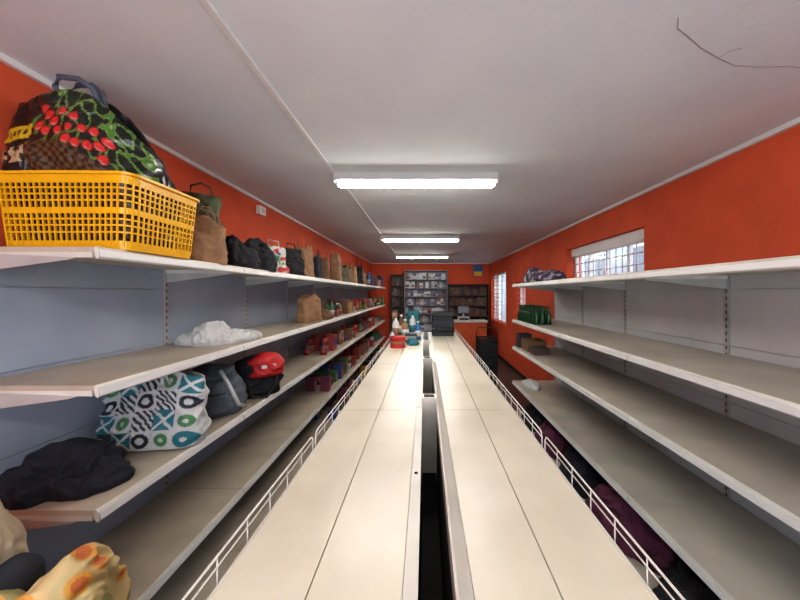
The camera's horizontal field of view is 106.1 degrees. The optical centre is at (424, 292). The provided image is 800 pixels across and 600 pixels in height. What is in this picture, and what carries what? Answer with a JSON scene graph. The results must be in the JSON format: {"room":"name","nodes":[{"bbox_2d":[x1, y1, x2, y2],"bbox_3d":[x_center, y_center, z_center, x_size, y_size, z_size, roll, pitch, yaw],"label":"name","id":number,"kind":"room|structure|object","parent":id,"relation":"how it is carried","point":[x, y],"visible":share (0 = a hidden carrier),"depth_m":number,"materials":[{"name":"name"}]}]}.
{"room":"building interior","nodes":[
{"label":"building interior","id":0,"kind":"room"},
{"bbox_2d":[0,62,370,316],"bbox_3d":[-2.125,0.490,4.500,0.250,3.220,13.800,0,0,0],"label":"wall","id":1,"kind":"structure","parent":0,"point":[237,214],"depth_m":3.02,"materials":[{"name":"orange paint"}]},
{"bbox_2d":[0,52,371,263],"bbox_3d":[-1.988,-1.105,4.500,0.025,0.030,13.400,0,0,0],"label":"trim","id":2,"kind":"structure","parent":1,"relation":"attached to","point":[4,59],"depth_m":2.38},
{"bbox_2d":[256,205,265,215],"bbox_3d":[-1.972,-0.990,3.615,0.056,0.100,0.130,0,0,0],"label":"alarm box","id":3,"kind":"object","parent":1,"relation":"attached to","point":[260,210],"visible":1,"depth_m":3.58,"materials":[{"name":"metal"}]},
{"bbox_2d":[0,0,799,262],"bbox_3d":[0.205,-1.180,4.500,4.910,0.120,13.800,0,0,0],"label":"ceiling","id":4,"kind":"structure","parent":0,"point":[579,108],"depth_m":1.66,"materials":[{"name":"paint"}]},
{"bbox_2d":[198,0,401,262],"bbox_3d":[-0.843,-1.113,4.500,0.035,0.014,13.400,0,0,0],"label":"trim","id":5,"kind":"structure","parent":4,"relation":"attached to","point":[206,4],"depth_m":1.56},
{"bbox_2d":[333,172,497,189],"bbox_3d":[-0.085,-1.073,2.880,1.530,0.095,0.206,0,0,0],"label":"fluorescent ceiling light","id":6,"kind":"object","parent":4,"relation":"attached to","point":[341,180],"visible":1,"depth_m":2.78,"materials":[{"name":"white plastic"}]},
{"bbox_2d":[381,236,459,241],"bbox_3d":[-0.085,-1.073,5.950,1.530,0.095,0.206,0,0,0],"label":"fluorescent ceiling light","id":7,"kind":"object","parent":4,"relation":"attached to","point":[383,238],"visible":0.99,"depth_m":5.85,"materials":[{"name":"white plastic"}]},
{"bbox_2d":[396,254,447,257],"bbox_3d":[-0.085,-1.073,8.800,1.530,0.095,0.206,0,0,0],"label":"fluorescent ceiling light","id":8,"kind":"object","parent":4,"relation":"attached to","point":[397,255],"visible":1,"depth_m":8.70,"materials":[{"name":"white plastic"}]},
{"bbox_2d":[677,17,799,67],"bbox_3d":[1.475,-1.119,1.408,0.963,0.003,0.104,0,0,-17],"label":"cord","id":9,"kind":"object","parent":4,"relation":"attached to","point":[678,17],"visible":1,"depth_m":1.43,"materials":[{"name":"black plastic"}]},
{"bbox_2d":[371,264,489,347],"bbox_3d":[0.205,0.490,11.300,4.410,3.220,0.200,0,0,0],"label":"wall","id":10,"kind":"structure","parent":0,"point":[457,273],"depth_m":11.20,"materials":[{"name":"orange paint"}]},
{"bbox_2d":[372,263,488,263],"bbox_3d":[0.205,-1.105,11.190,4.410,0.030,0.020,0,0,0],"label":"trim","id":11,"kind":"structure","parent":10,"relation":"attached to","point":[372,263],"depth_m":11.18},
{"bbox_2d":[473,265,482,275],"bbox_3d":[1.975,-0.830,11.172,0.350,0.420,0.056,0,0,0],"label":"shop sign","id":12,"kind":"object","parent":10,"relation":"attached to","point":[477,269],"visible":1,"depth_m":11.15,"materials":[{"name":"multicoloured plastic"}]},
{"bbox_2d":[475,357,530,410],"bbox_3d":[0.205,2.160,4.500,4.910,0.120,13.800,0,0,0],"label":"floor","id":13,"kind":"structure","parent":0,"point":[506,375],"depth_m":6.74,"materials":[{"name":"tile"}]},
{"bbox_2d":[0,246,384,599],"bbox_3d":[-1.623,0.927,5.805,0.734,2.345,9.126,0,0,0],"label":"metal shelving unit","id":14,"kind":"object","parent":13,"relation":"on","point":[80,326],"visible":0.54,"depth_m":1.90,"materials":[{"name":"metal"}]},
{"bbox_2d":[0,437,135,510],"bbox_3d":[-1.687,0.808,1.435,0.517,0.214,0.393,0,0,0],"label":"bag","id":15,"kind":"object","parent":14,"relation":"on","point":[77,468],"visible":1,"depth_m":1.35,"materials":[{"name":"fabric"}]},
{"bbox_2d":[0,170,199,258],"bbox_3d":[-1.655,-0.373,1.575,0.663,0.350,0.476,0,0,0],"label":"laundry basket","id":16,"kind":"object","parent":14,"relation":"on","point":[182,249],"visible":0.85,"depth_m":1.37,"materials":[{"name":"plastic"}]},
{"bbox_2d":[0,74,180,247],"bbox_3d":[-1.672,-0.617,1.545,0.636,0.865,0.410,0,0,0],"label":"shopping bag","id":17,"kind":"object","parent":16,"relation":"in","point":[58,129],"visible":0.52,"depth_m":1.41,"materials":[{"name":"plastic"}]},
{"bbox_2d":[95,368,211,451],"bbox_3d":[-1.645,0.681,1.835,0.578,0.480,0.255,0,0,-6],"label":"tote bag","id":18,"kind":"object","parent":14,"relation":"on","point":[167,412],"visible":0.9,"depth_m":1.76,"materials":[{"name":"fabric"}]},
{"bbox_2d":[176,182,226,249],"bbox_3d":[-1.639,-0.505,2.197,0.320,0.616,0.232,0,0,-36],"label":"shopping bag","id":19,"kind":"object","parent":14,"relation":"on","point":[214,202],"visible":0.19,"depth_m":2.18,"materials":[{"name":"green fabric"}]},
{"bbox_2d":[181,206,227,264],"bbox_3d":[-1.472,-0.382,1.987,0.154,0.373,0.274,0,0,30],"label":"paper bag","id":20,"kind":"object","parent":14,"relation":"on","point":[208,243],"visible":0.66,"depth_m":1.97,"materials":[{"name":"brown paper"}]},
{"bbox_2d":[174,320,261,346],"bbox_3d":[-1.621,0.301,2.448,0.413,0.179,0.613,0,0,25],"label":"bundle","id":21,"kind":"object","parent":14,"relation":"on","point":[213,333],"visible":1,"depth_m":2.24,"materials":[{"name":"white fabric"}]},
{"bbox_2d":[192,361,247,418],"bbox_3d":[-1.589,0.713,2.242,0.459,0.453,0.331,0,0,-30],"label":"backpack","id":22,"kind":"object","parent":14,"relation":"on","point":[227,395],"visible":0.59,"depth_m":2.20,"materials":[{"name":"fabric"}]},
{"bbox_2d":[225,234,277,271],"bbox_3d":[-1.537,-0.351,2.596,0.373,0.312,0.536,0,0,5],"label":"bags","id":23,"kind":"object","parent":14,"relation":"on","point":[254,253],"visible":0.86,"depth_m":2.44,"materials":[{"name":"fabric"}]},
{"bbox_2d":[234,352,284,398],"bbox_3d":[-1.508,0.726,2.707,0.356,0.375,0.458,0,0,40],"label":"bag","id":24,"kind":"object","parent":14,"relation":"on","point":[262,374],"visible":0.84,"depth_m":2.62,"materials":[{"name":"fabric"}]},
{"bbox_2d":[268,239,289,273],"bbox_3d":[-1.524,-0.362,3.010,0.202,0.335,0.330,0,0,24],"label":"bag","id":25,"kind":"object","parent":14,"relation":"on","point":[280,253],"visible":0.37,"depth_m":3.00,"materials":[{"name":"plastic"}]},
{"bbox_2d":[285,243,305,275],"bbox_3d":[-1.519,-0.378,3.398,0.244,0.365,0.355,0,0,29],"label":"bag","id":26,"kind":"object","parent":14,"relation":"on","point":[295,263],"visible":0.64,"depth_m":3.35,"materials":[{"name":"fabric"}]},
{"bbox_2d":[294,240,314,276],"bbox_3d":[-1.536,-0.431,3.800,0.206,0.472,0.342,0,0,0],"label":"paper bag","id":27,"kind":"object","parent":14,"relation":"on","point":[307,253],"visible":0.53,"depth_m":3.76,"materials":[{"name":"brown paper"}]},
{"bbox_2d":[296,290,322,322],"bbox_3d":[-1.560,0.173,4.051,0.203,0.434,0.384,0,0,15],"label":"paper bag","id":28,"kind":"object","parent":14,"relation":"on","point":[309,307],"visible":0.99,"depth_m":3.94,"materials":[{"name":"brown paper"}]},
{"bbox_2d":[313,249,322,277],"bbox_3d":[-1.564,-0.405,4.239,0.202,0.420,0.349,0,0,-7],"label":"bag","id":29,"kind":"object","parent":14,"relation":"on","point":[317,260],"visible":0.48,"depth_m":4.13,"materials":[{"name":"black fabric"}]},
{"bbox_2d":[321,253,329,278],"bbox_3d":[-1.594,-0.413,4.704,0.205,0.436,0.316,0,0,-18],"label":"paper bag","id":30,"kind":"object","parent":14,"relation":"on","point":[325,261],"visible":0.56,"depth_m":4.58,"materials":[{"name":"brown paper"}]},
{"bbox_2d":[321,307,332,319],"bbox_3d":[-1.587,0.286,4.478,0.420,0.208,0.409,0,0,-26],"label":"cloth","id":31,"kind":"object","parent":14,"relation":"on","point":[326,314],"visible":0.34,"depth_m":4.40,"materials":[{"name":"fabric"}]},
{"bbox_2d":[330,251,341,280],"bbox_3d":[-1.532,-0.461,5.160,0.200,0.531,0.310,0,0,-10],"label":"paper bag","id":32,"kind":"object","parent":14,"relation":"on","point":[335,259],"visible":0.9,"depth_m":5.03,"materials":[{"name":"brown paper"}]},
{"bbox_2d":[304,316,381,354],"bbox_3d":[-1.642,0.786,7.349,0.416,0.256,5.880,0,0,0],"label":"packages","id":33,"kind":"object","parent":14,"relation":"on","point":[326,342],"visible":1,"depth_m":5.33,"materials":[{"name":"cardboard"}]},
{"bbox_2d":[305,330,381,391],"bbox_3d":[-1.639,1.337,7.308,0.420,0.284,5.616,0,0,0],"label":"packages","id":34,"kind":"object","parent":14,"relation":"on","point":[334,369],"visible":0.98,"depth_m":5.38,"materials":[{"name":"cardboard"}]},
{"bbox_2d":[341,261,348,281],"bbox_3d":[-1.563,-0.393,5.609,0.205,0.396,0.320,0,0,25],"label":"bag","id":35,"kind":"object","parent":14,"relation":"on","point":[345,269],"visible":0.4,"depth_m":5.60,"materials":[{"name":"green paper"}]},
{"bbox_2d":[311,344,384,419],"bbox_3d":[-1.561,1.807,7.418,0.464,0.284,5.636,0,0,0],"label":"packages","id":36,"kind":"object","parent":14,"relation":"on","point":[342,390],"visible":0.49,"depth_m":5.81,"materials":[{"name":"cardboard"}]},
{"bbox_2d":[344,263,352,282],"bbox_3d":[-1.567,-0.394,6.021,0.207,0.398,0.325,0,0,0],"label":"paper bag","id":37,"kind":"object","parent":14,"relation":"on","point":[350,268],"visible":0.33,"depth_m":6.03,"materials":[{"name":"brown paper"}]},
{"bbox_2d":[321,297,382,316],"bbox_3d":[-1.639,0.253,7.600,0.410,0.273,5.500,0,0,0],"label":"packages","id":38,"kind":"object","parent":14,"relation":"on","point":[342,306],"visible":0.91,"depth_m":5.78,"materials":[{"name":"cardboard"}]},
{"bbox_2d":[349,262,357,282],"bbox_3d":[-1.565,-0.436,6.490,0.208,0.482,0.348,0,0,-12],"label":"paper bag","id":39,"kind":"object","parent":14,"relation":"on","point":[354,269],"visible":0.53,"depth_m":6.35,"materials":[{"name":"brown paper"}]},
{"bbox_2d":[356,261,363,283],"bbox_3d":[-1.530,-0.462,6.929,0.204,0.533,0.322,0,0,-18],"label":"bag","id":40,"kind":"object","parent":14,"relation":"on","point":[359,268],"visible":0.54,"depth_m":6.79,"materials":[{"name":"black fabric"}]},
{"bbox_2d":[363,268,366,284],"bbox_3d":[-1.579,-0.408,7.385,0.203,0.426,0.327,0,0,24],"label":"paper bag","id":41,"kind":"object","parent":14,"relation":"on","point":[364,273],"visible":0.28,"depth_m":7.39,"materials":[{"name":"brown paper"}]},
{"bbox_2d":[366,272,382,286],"bbox_3d":[-1.640,-0.394,9.210,0.418,0.396,2.085,0,0,0],"label":"packages","id":42,"kind":"object","parent":14,"relation":"on","point":[374,280],"visible":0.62,"depth_m":8.87,"materials":[{"name":"cardboard"}]},
{"bbox_2d":[390,274,403,333],"bbox_3d":[-1.020,0.715,11.020,0.460,2.770,0.320,0,0,0],"label":"tall cabinet","id":43,"kind":"object","parent":13,"relation":"on","point":[396,280],"visible":0.53,"depth_m":10.97,"materials":[{"name":"wood"}]},
{"bbox_2d":[404,270,447,331],"bbox_3d":[0.035,0.640,11.020,1.570,2.920,0.320,0,0,0],"label":"display rack","id":44,"kind":"object","parent":13,"relation":"on","point":[425,291],"visible":0.56,"depth_m":10.89,"materials":[{"name":"metal"}]},
{"bbox_2d":[181,329,685,599],"bbox_3d":[0.015,1.324,1.910,0.950,1.553,5.420,0,0,0],"label":"shelf","id":45,"kind":"object","parent":13,"relation":"on","point":[427,483],"visible":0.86,"depth_m":0.85,"materials":[{"name":"white metal"}]},
{"bbox_2d":[392,313,398,334],"bbox_3d":[-0.372,0.424,3.800,0.096,0.349,0.091,0,0,0],"label":"spray bottle","id":46,"kind":"object","parent":45,"relation":"on","point":[395,326],"visible":0.77,"depth_m":3.77,"materials":[{"name":"white plastic"}]},
{"bbox_2d":[390,335,405,348],"bbox_3d":[-0.300,0.539,3.320,0.172,0.120,0.172,0,0,0],"label":"tin","id":47,"kind":"object","parent":45,"relation":"on","point":[397,341],"visible":1,"depth_m":3.25,"materials":[{"name":"metal"}]},
{"bbox_2d":[398,315,403,334],"bbox_3d":[-0.330,0.450,4.160,0.101,0.299,0.101,0,0,0],"label":"oil bottle","id":48,"kind":"object","parent":45,"relation":"on","point":[400,320],"visible":0.59,"depth_m":4.12,"materials":[{"name":"plastic"}]},
{"bbox_2d":[401,319,408,335],"bbox_3d":[-0.260,0.469,3.900,0.101,0.259,0.101,0,0,0],"label":"detergent bottle","id":49,"kind":"object","parent":45,"relation":"on","point":[404,328],"visible":0.77,"depth_m":3.86,"materials":[{"name":"plastic"}]},
{"bbox_2d":[405,332,416,342],"bbox_3d":[-0.170,0.544,3.679,0.140,0.109,0.122,0,0,0],"label":"storage box","id":50,"kind":"object","parent":45,"relation":"on","point":[408,335],"visible":0.57,"depth_m":3.62,"materials":[{"name":"plastic"}]},
{"bbox_2d":[409,313,415,331],"bbox_3d":[-0.170,0.434,4.100,0.091,0.329,0.091,0,0,0],"label":"bottle","id":51,"kind":"object","parent":45,"relation":"on","point":[412,323],"visible":0.71,"depth_m":4.07,"materials":[{"name":"white plastic"}]},
{"bbox_2d":[406,337,418,345],"bbox_3d":[-0.142,0.553,3.486,0.139,0.091,0.168,0,0,-19],"label":"cleaning cloth","id":52,"kind":"object","parent":45,"relation":"on","point":[412,341],"visible":1,"depth_m":3.42,"materials":[{"name":"teal fabric"}]},
{"bbox_2d":[407,310,420,325],"bbox_3d":[-0.171,0.428,4.377,0.207,0.340,0.181,0,0,-17],"label":"bag","id":53,"kind":"object","parent":45,"relation":"on","point":[416,313],"visible":0.46,"depth_m":4.33,"materials":[{"name":"fabric"}]},
{"bbox_2d":[415,321,420,339],"bbox_3d":[-0.090,0.479,3.850,0.081,0.239,0.081,0,0,0],"label":"dish soap bottle","id":54,"kind":"object","parent":45,"relation":"on","point":[417,327],"visible":0.84,"depth_m":3.81,"materials":[{"name":"blue plastic"}]},
{"bbox_2d":[432,311,453,335],"bbox_3d":[0.250,0.433,4.325,0.300,0.322,0.350,0,0,0],"label":"plastic crates","id":55,"kind":"object","parent":45,"relation":"on","point":[440,319],"visible":1,"depth_m":4.15,"materials":[{"name":"black plastic"}]},
{"bbox_2d":[448,284,488,338],"bbox_3d":[1.580,0.890,11.020,1.440,2.420,0.320,0,0,0],"label":"tall cabinet","id":56,"kind":"object","parent":13,"relation":"on","point":[475,296],"visible":0.48,"depth_m":10.89,"materials":[{"name":"wood"}]},
{"bbox_2d":[454,319,487,357],"bbox_3d":[1.475,1.500,9.950,1.110,1.200,0.580,0,0,0],"label":"counter","id":57,"kind":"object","parent":13,"relation":"on","point":[466,329],"depth_m":9.70,"materials":[{"name":"orange laminate"}]},
{"bbox_2d":[458,306,468,320],"bbox_3d":[1.275,0.659,9.940,0.390,0.479,0.320,0,0,0],"label":"cash register","id":58,"kind":"object","parent":57,"relation":"on","point":[463,310],"visible":1,"depth_m":9.93,"materials":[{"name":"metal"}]},
{"bbox_2d":[476,327,497,387],"bbox_3d":[1.310,1.415,6.410,0.438,1.369,0.460,0,0,0],"label":"baskets","id":59,"kind":"object","parent":13,"relation":"on","point":[486,349],"visible":0.7,"depth_m":6.20,"materials":[{"name":"black plastic"}]},
{"bbox_2d":[512,255,799,599],"bbox_3d":[1.763,0.953,2.458,0.834,2.295,5.041,0,0,0],"label":"metal shelving unit","id":60,"kind":"object","parent":13,"relation":"on","point":[679,387],"visible":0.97,"depth_m":2.06,"materials":[{"name":"grey metal"}]},
{"bbox_2d":[521,379,540,390],"bbox_3d":[1.646,1.395,4.653,0.252,0.100,0.463,0,0,0],"label":"towel","id":61,"kind":"object","parent":60,"relation":"on","point":[532,384],"visible":1,"depth_m":4.56,"materials":[{"name":"fabric"}]},
{"bbox_2d":[516,333,549,354],"bbox_3d":[1.650,0.764,4.565,0.300,0.219,0.730,0,0,0],"label":"cartons","id":62,"kind":"object","parent":60,"relation":"on","point":[535,346],"visible":1,"depth_m":4.45,"materials":[{"name":"cardboard"}]},
{"bbox_2d":[521,403,545,431],"bbox_3d":[1.676,1.764,4.422,0.452,0.367,0.715,0,0,8],"label":"folded clothes","id":63,"kind":"object","parent":60,"relation":"in","point":[532,411],"visible":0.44,"depth_m":4.26,"materials":[{"name":"black fabric"}]},
{"bbox_2d":[518,304,550,324],"bbox_3d":[1.605,0.309,4.452,0.240,0.250,0.774,0,0,0],"label":"glass bottles","id":64,"kind":"object","parent":60,"relation":"on","point":[532,314],"visible":0.99,"depth_m":4.17},
{"bbox_2d":[523,267,567,282],"bbox_3d":[1.697,-0.273,4.324,0.414,0.257,1.076,0,0,-5],"label":"folded clothes","id":65,"kind":"object","parent":60,"relation":"on","point":[533,274],"visible":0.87,"depth_m":4.11,"materials":[{"name":"fabric"}]},
{"bbox_2d":[535,419,573,461],"bbox_3d":[1.660,1.764,3.756,0.576,0.369,0.558,0,0,-35],"label":"folded clothes","id":66,"kind":"object","parent":60,"relation":"in","point":[548,430],"visible":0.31,"depth_m":3.56,"materials":[{"name":"fabric"}]},
{"bbox_2d":[559,447,607,499],"bbox_3d":[1.656,1.784,3.088,0.464,0.328,0.750,0,0,-6],"label":"folded clothes","id":67,"kind":"object","parent":60,"relation":"in","point":[579,463],"visible":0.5,"depth_m":2.92,"materials":[{"name":"black fabric"}]},
{"bbox_2d":[585,483,679,575],"bbox_3d":[1.672,1.739,2.388,0.541,0.418,0.735,0,0,-21],"label":"folded clothes","id":68,"kind":"object","parent":60,"relation":"in","point":[655,547],"visible":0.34,"depth_m":2.24,"materials":[{"name":"fabric"}]},
{"bbox_2d":[652,558,720,599],"bbox_3d":[1.671,1.808,1.672,0.511,0.281,0.769,0,0,0],"label":"folded clothes","id":69,"kind":"object","parent":60,"relation":"in","point":[685,580],"visible":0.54,"depth_m":1.84,"materials":[{"name":"black fabric"}]},
{"bbox_3d":[-1.410,1.625,0.710,0.980,0.950,0.720,0,0,0],"label":"folding table","id":70,"kind":"object","parent":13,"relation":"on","visible":0},
{"bbox_2d":[0,500,45,591],"bbox_3d":[-1.456,0.861,0.867,0.571,0.578,0.428,0,0,-8],"label":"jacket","id":71,"kind":"object","parent":70,"relation":"on","point":[20,568],"visible":0.8,"depth_m":0.94,"materials":[{"name":"fabric"}]},
{"bbox_2d":[0,542,130,599],"bbox_3d":[-1.093,0.954,0.858,0.357,0.392,0.395,0,0,0],"label":"bag","id":72,"kind":"object","parent":70,"relation":"on","point":[91,571],"visible":1,"depth_m":0.87,"materials":[{"name":"fabric"}]},
{"bbox_2d":[490,124,799,379],"bbox_3d":[2.535,0.490,4.500,0.250,3.220,13.800,0,0,0],"label":"wall","id":73,"kind":"structure","parent":0,"point":[744,205],"depth_m":2.68,"materials":[{"name":"orange paint"}]},
{"bbox_2d":[493,272,505,322],"bbox_3d":[2.542,0.145,9.925,0.097,1.610,2.050,0,0,0],"label":"window","id":74,"kind":"structure","parent":73,"relation":"in","point":[500,293],"depth_m":9.98,"materials":[{"name":"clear glass"}]},
{"bbox_2d":[498,354,527,379],"bbox_3d":[2.404,2.055,4.500,0.012,0.090,13.400,0,0,0],"label":"baseboard","id":75,"kind":"structure","parent":73,"relation":"attached to","point":[521,375],"depth_m":8.13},
{"bbox_2d":[518,282,524,304],"bbox_3d":[2.542,0.140,7.600,0.097,0.840,0.800,0,0,0],"label":"window","id":76,"kind":"structure","parent":73,"relation":"in","point":[521,298],"depth_m":7.86,"materials":[{"name":"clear glass"}]},
{"bbox_2d":[571,228,643,277],"bbox_3d":[2.535,-0.470,4.200,0.109,0.540,1.800,0,0,0],"label":"window","id":77,"kind":"structure","parent":73,"relation":"in","point":[629,239],"depth_m":4.07,"materials":[{"name":"clear glass"}]},
{"bbox_2d":[489,117,799,263],"bbox_3d":[2.395,-1.103,4.500,0.030,0.035,13.400,0,0,0],"label":"trim","id":78,"kind":"structure","parent":73,"relation":"attached to","point":[795,122],"depth_m":2.66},
{"label":"outside","id":79,"kind":"structure","parent":0,"visible":0},
{"bbox_3d":[4.330,2.160,11.000,3.340,0.120,26.000,0,0,0],"label":"ground","id":80,"kind":"structure","parent":79,"visible":0},
{"bbox_2d":[503,242,643,320],"bbox_3d":[6.145,-0.275,11.000,0.410,4.750,26.000,0,0,0],"label":"neighbouring building","id":81,"kind":"structure","parent":80,"relation":"on","point":[640,246],"depth_m":9.50,"materials":[{"name":"white"}]}
]}

